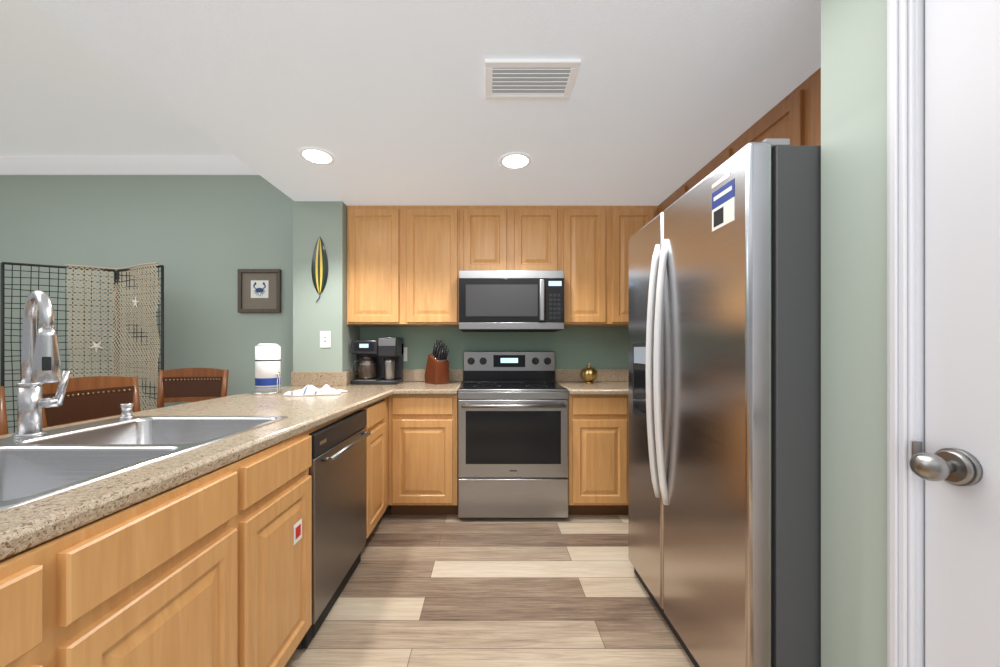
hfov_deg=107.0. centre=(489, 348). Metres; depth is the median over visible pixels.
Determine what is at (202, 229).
wall
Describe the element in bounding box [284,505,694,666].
floor
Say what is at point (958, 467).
door knob
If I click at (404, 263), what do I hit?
upper cabinet
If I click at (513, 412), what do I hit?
stove
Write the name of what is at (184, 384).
bar stool
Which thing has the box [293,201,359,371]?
wall
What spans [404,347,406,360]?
outlet
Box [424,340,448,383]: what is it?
knife block
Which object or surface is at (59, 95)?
ceiling
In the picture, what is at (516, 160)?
recessed light
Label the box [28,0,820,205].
ceiling
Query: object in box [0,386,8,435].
bar stool
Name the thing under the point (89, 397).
bar stool
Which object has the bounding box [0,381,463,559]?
countertop
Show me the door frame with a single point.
(905, 18)
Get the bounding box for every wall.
[0,175,627,433]
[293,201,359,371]
[821,0,886,666]
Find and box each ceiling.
[0,0,231,154]
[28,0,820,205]
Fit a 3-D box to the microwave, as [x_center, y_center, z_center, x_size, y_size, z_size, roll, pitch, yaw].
[0.159,-0.361,2.925,0.773,0.433,0.481,0,0,0]
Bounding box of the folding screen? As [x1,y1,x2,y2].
[0,262,163,432]
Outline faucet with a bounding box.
[12,290,134,437]
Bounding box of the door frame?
[887,0,924,666]
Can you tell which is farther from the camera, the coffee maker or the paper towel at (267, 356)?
the coffee maker
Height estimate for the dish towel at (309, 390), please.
0.058 m
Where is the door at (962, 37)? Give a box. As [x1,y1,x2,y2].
[925,0,999,666]
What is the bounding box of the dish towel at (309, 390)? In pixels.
[282,385,347,395]
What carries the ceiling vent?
in the ceiling at (394, 90)
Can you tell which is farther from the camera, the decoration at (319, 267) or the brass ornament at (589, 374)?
the brass ornament at (589, 374)
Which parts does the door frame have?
casing trim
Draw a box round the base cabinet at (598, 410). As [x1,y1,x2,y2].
[555,369,627,514]
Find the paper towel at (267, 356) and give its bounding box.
[252,344,283,394]
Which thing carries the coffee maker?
on the countertop
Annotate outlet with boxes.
[320,331,330,347]
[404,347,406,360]
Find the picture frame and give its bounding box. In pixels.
[238,269,280,312]
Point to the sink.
(38, 468)
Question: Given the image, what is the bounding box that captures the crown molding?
[0,155,258,174]
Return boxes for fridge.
[628,139,820,666]
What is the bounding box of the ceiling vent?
[485,59,580,99]
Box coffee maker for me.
[350,337,403,383]
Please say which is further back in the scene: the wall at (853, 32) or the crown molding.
the crown molding
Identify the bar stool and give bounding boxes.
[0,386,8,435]
[42,376,140,427]
[157,368,228,407]
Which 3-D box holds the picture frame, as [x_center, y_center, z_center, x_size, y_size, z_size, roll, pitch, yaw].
[-1.965,-0.495,3.155,0.360,0.370,0.028,0,0,0]
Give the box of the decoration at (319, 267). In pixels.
[311,236,327,301]
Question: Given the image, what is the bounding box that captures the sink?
[0,416,288,509]
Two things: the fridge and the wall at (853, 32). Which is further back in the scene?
the fridge
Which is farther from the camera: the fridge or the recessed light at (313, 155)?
the recessed light at (313, 155)
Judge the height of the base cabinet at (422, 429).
0.872 m
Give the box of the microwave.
[459,270,563,331]
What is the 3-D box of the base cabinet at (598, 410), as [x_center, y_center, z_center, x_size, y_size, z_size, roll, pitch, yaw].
[1.071,0.680,2.849,1.051,1.019,0.638,0,0,0]
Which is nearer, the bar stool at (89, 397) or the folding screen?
the bar stool at (89, 397)
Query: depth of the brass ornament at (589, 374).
2.95 m
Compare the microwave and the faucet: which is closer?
the faucet
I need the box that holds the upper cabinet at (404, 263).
[347,67,820,326]
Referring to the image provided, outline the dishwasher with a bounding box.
[302,410,370,648]
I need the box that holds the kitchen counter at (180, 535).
[0,290,463,666]
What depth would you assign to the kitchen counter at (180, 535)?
0.99 m
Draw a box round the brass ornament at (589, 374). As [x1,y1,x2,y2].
[580,363,597,382]
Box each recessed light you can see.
[298,147,335,164]
[499,152,531,169]
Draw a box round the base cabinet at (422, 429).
[388,393,457,514]
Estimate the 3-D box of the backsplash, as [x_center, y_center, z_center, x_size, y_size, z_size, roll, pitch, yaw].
[-0.857,0.223,2.964,1.257,0.104,0.410,0,0,0]
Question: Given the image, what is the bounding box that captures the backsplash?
[291,369,462,385]
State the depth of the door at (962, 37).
0.73 m
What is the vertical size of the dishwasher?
0.840 m
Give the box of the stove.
[458,351,568,517]
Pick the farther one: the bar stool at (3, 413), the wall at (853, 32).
the bar stool at (3, 413)
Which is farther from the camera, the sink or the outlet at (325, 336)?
the outlet at (325, 336)

